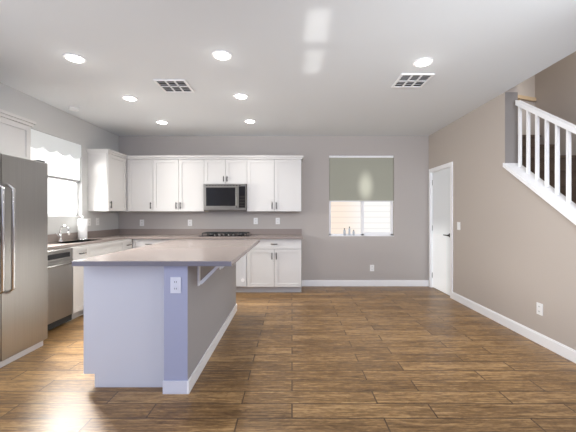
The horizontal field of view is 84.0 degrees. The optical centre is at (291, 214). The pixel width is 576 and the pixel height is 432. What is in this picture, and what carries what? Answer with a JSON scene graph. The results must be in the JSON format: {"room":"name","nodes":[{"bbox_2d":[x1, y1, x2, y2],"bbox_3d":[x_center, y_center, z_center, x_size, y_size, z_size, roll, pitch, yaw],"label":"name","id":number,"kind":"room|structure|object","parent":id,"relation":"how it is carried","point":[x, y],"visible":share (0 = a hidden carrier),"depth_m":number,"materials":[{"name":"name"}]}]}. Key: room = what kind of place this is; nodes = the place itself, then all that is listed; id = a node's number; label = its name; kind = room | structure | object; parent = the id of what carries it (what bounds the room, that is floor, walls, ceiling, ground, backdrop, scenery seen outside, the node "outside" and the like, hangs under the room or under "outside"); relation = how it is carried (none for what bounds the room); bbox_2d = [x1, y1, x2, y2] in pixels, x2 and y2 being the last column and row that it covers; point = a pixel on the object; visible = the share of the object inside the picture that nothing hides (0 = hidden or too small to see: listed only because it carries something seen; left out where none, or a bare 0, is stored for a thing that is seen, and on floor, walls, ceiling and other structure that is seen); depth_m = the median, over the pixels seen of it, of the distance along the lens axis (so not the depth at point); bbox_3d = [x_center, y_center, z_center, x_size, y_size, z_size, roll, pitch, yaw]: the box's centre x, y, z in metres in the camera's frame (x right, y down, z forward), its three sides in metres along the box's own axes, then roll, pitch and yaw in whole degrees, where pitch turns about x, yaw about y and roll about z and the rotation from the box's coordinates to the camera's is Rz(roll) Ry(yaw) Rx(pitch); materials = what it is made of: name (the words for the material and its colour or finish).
{"room":"kitchen","nodes":[
{"label":"kitchen","id":0,"kind":"room"},
{"bbox_2d":[0,82,118,234],"bbox_3d":[-3.180,-0.070,1.280,0.120,2.700,8.960,0,0,0],"label":"wall","id":1,"kind":"structure","parent":0,"point":[51,120],"depth_m":4.55,"materials":[{"name":"grey paint"}]},
{"bbox_2d":[0,109,35,159],"bbox_3d":[-2.938,-0.779,2.810,0.356,0.451,1.290,0,0,0],"label":"upper cabinet","id":2,"kind":"object","parent":1,"relation":"attached to","point":[15,130],"visible":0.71,"depth_m":3.23,"materials":[{"name":"white paint"}]},
{"bbox_2d":[31,129,80,216],"bbox_3d":[-3.174,-0.506,4.270,0.103,1.063,0.968,0,0,0],"label":"window","id":3,"kind":"structure","parent":1,"relation":"in","point":[62,156],"depth_m":4.33,"materials":[{"name":"white"}]},
{"bbox_2d":[87,218,90,225],"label":"outlet","id":4,"kind":"object","parent":1,"relation":"attached to","point":[88,219],"depth_m":4.91,"materials":[{"name":"white plastic"}]},
{"bbox_2d":[119,136,428,279],"bbox_3d":[0.220,-0.070,5.820,6.920,2.700,0.120,0,0,0],"label":"wall","id":5,"kind":"structure","parent":0,"point":[404,255],"depth_m":5.76,"materials":[{"name":"grey paint"}]},
{"bbox_2d":[87,149,303,211],"bbox_3d":[-1.460,-0.532,5.306,3.312,0.946,0.901,0,0,0],"label":"upper cabinet","id":6,"kind":"object","parent":5,"relation":"attached to","point":[117,182],"visible":0.98,"depth_m":5.43,"materials":[{"name":"white paint"}]},
{"bbox_2d":[203,184,246,209],"bbox_3d":[-1.129,-0.302,5.538,0.719,0.440,0.435,0,0,0],"label":"microwave","id":7,"kind":"object","parent":6,"relation":"attached to","point":[215,196],"visible":0.98,"depth_m":5.37,"materials":[{"name":"metal"}]},
{"bbox_2d":[329,156,393,235],"bbox_3d":[1.252,-0.345,5.814,1.168,1.457,0.103,0,0,0],"label":"window","id":8,"kind":"structure","parent":5,"relation":"in","point":[362,179],"depth_m":5.78,"materials":[{"name":"white"}]},
{"bbox_2d":[0,0,575,135],"bbox_3d":[-0.390,-1.470,1.280,5.700,0.100,9.200,0,0,0],"label":"ceiling","id":9,"kind":"structure","parent":0,"point":[303,67],"depth_m":2.94,"materials":[{"name":"white paint"}]},
{"bbox_2d":[68,106,78,111],"bbox_3d":[-2.900,-1.402,4.247,0.130,0.036,0.130,0,0,0],"label":"smoke detector","id":10,"kind":"object","parent":9,"relation":"attached to","point":[70,108],"visible":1,"depth_m":4.22,"materials":[{"name":"white plastic"}]},
{"bbox_2d":[63,53,85,62],"bbox_3d":[-1.954,-1.414,2.874,0.178,0.010,0.165,0,0,0],"label":"recessed light","id":11,"kind":"object","parent":9,"relation":"in","point":[75,58],"depth_m":2.88,"materials":[{"name":"white plastic"}]},
{"bbox_2d":[122,95,137,100],"bbox_3d":[-1.956,-1.414,3.856,0.175,0.010,0.165,0,0,0],"label":"recessed light","id":12,"kind":"object","parent":9,"relation":"in","point":[126,97],"depth_m":3.87,"materials":[{"name":"white plastic"}]},
{"bbox_2d":[156,120,167,123],"bbox_3d":[-1.978,-1.414,4.850,0.173,0.010,0.156,0,0,0],"label":"recessed light","id":13,"kind":"object","parent":9,"relation":"in","point":[158,121],"depth_m":4.87,"materials":[{"name":"white plastic"}]},
{"bbox_2d":[153,79,193,92],"bbox_3d":[-1.285,-1.414,3.501,0.356,0.011,0.369,0,0,3],"label":"ceiling vent","id":14,"kind":"object","parent":9,"relation":"in","point":[167,85],"depth_m":3.50,"materials":[{"name":"white metal"}]},
{"bbox_2d":[212,50,231,60],"bbox_3d":[-0.617,-1.414,2.830,0.171,0.010,0.177,0,0,0],"label":"recessed light","id":15,"kind":"object","parent":9,"relation":"in","point":[223,55],"depth_m":2.83,"materials":[{"name":"white plastic"}]},
{"bbox_2d":[233,93,247,98],"bbox_3d":[-0.607,-1.414,3.791,0.165,0.010,0.159,0,0,0],"label":"recessed light","id":16,"kind":"object","parent":9,"relation":"in","point":[239,95],"depth_m":3.81,"materials":[{"name":"white plastic"}]},
{"bbox_2d":[244,119,255,122],"bbox_3d":[-0.633,-1.414,4.798,0.166,0.010,0.153,0,0,0],"label":"recessed light","id":17,"kind":"object","parent":9,"relation":"in","point":[248,120],"depth_m":4.82,"materials":[{"name":"white plastic"}]},
{"bbox_2d":[391,73,434,87],"bbox_3d":[1.261,-1.414,3.359,0.350,0.011,0.367,0,0,3],"label":"ceiling vent","id":18,"kind":"object","parent":9,"relation":"in","point":[411,80],"depth_m":3.37,"materials":[{"name":"white metal"}]},
{"bbox_2d":[413,57,432,66],"bbox_3d":[1.210,-1.414,2.950,0.176,0.010,0.174,0,0,0],"label":"recessed light","id":19,"kind":"object","parent":9,"relation":"in","point":[422,62],"depth_m":2.96,"materials":[{"name":"white"}]},
{"bbox_2d":[0,286,575,431],"bbox_3d":[-0.315,1.305,1.280,5.850,0.050,9.200,0,0,0],"label":"floor","id":20,"kind":"structure","parent":0,"point":[314,358],"depth_m":2.50,"materials":[{"name":"brown wood"}]},
{"bbox_2d":[0,153,47,367],"bbox_3d":[-2.719,0.376,2.703,0.762,1.808,0.900,0,0,0],"label":"refrigerator","id":21,"kind":"object","parent":20,"relation":"on","point":[23,182],"visible":1,"depth_m":2.86,"materials":[{"name":"metal"}]},
{"bbox_2d":[72,239,259,393],"bbox_3d":[-1.004,0.804,3.289,1.151,0.952,2.042,0,0,0],"label":"kitchen island","id":22,"kind":"object","parent":20,"relation":"on","point":[155,315],"visible":1,"depth_m":2.38,"materials":[{"name":"grey paint"}]},
{"bbox_2d":[48,225,302,330],"bbox_3d":[-1.470,0.707,4.473,3.291,1.146,2.566,0,0,0],"label":"base cabinet","id":23,"kind":"object","parent":20,"relation":"on","point":[274,264],"visible":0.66,"depth_m":5.21,"materials":[{"name":"white paint"}]},
{"bbox_2d":[76,216,88,239],"bbox_3d":[-2.990,0.182,4.570,0.150,0.334,0.150,0,0,0],"label":"paper towel holder","id":24,"kind":"object","parent":23,"relation":"on","point":[82,223],"visible":1,"depth_m":4.52,"materials":[{"name":"white paper"}]},
{"bbox_2d":[429,51,575,349],"bbox_3d":[3.070,-1.370,1.280,1.220,5.300,8.960,0,0,0],"label":"wall","id":25,"kind":"structure","parent":0,"point":[513,251],"depth_m":3.85,"materials":[{"name":"beige paint"}]},
{"bbox_2d":[302,280,575,362],"bbox_3d":[-0.330,1.226,1.280,5.580,0.107,8.960,0,0,0],"label":"baseboard","id":26,"kind":"structure","parent":25,"relation":"attached to","point":[562,350],"depth_m":4.09,"materials":[{"name":"white wood"}]},
{"bbox_2d":[429,162,452,298],"bbox_3d":[2.517,0.233,5.308,0.187,2.095,0.835,0,0,0],"label":"door","id":27,"kind":"structure","parent":25,"relation":"attached to","point":[440,177],"depth_m":5.31,"materials":[{"name":"white wood"}]},
{"bbox_2d":[536,302,542,315],"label":"outlet","id":28,"kind":"object","parent":25,"relation":"attached to","point":[539,308],"depth_m":3.17,"materials":[{"name":"white plastic"}]},
{"bbox_2d":[522,135,575,203],"bbox_3d":[3.085,0.067,2.991,0.950,2.427,3.398,0,0,0],"label":"stair steps","id":29,"kind":"structure","parent":0,"point":[532,137],"depth_m":3.98,"materials":[{"name":"brown carpet"}]},
{"bbox_2d":[503,95,575,224],"bbox_3d":[2.682,-0.288,2.992,0.831,2.923,3.688,0,0,15],"label":"stair railing","id":30,"kind":"object","parent":29,"relation":"on","point":[561,203],"visible":0.95,"depth_m":3.21,"materials":[{"name":"white wood"}]},
{"label":"outside","id":31,"kind":"structure","parent":0,"visible":0},
{"bbox_2d":[48,179,389,233],"bbox_3d":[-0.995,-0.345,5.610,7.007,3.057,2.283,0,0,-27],"label":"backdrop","id":32,"kind":"structure","parent":31,"point":[345,215],"depth_m":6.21,"materials":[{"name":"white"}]}
]}

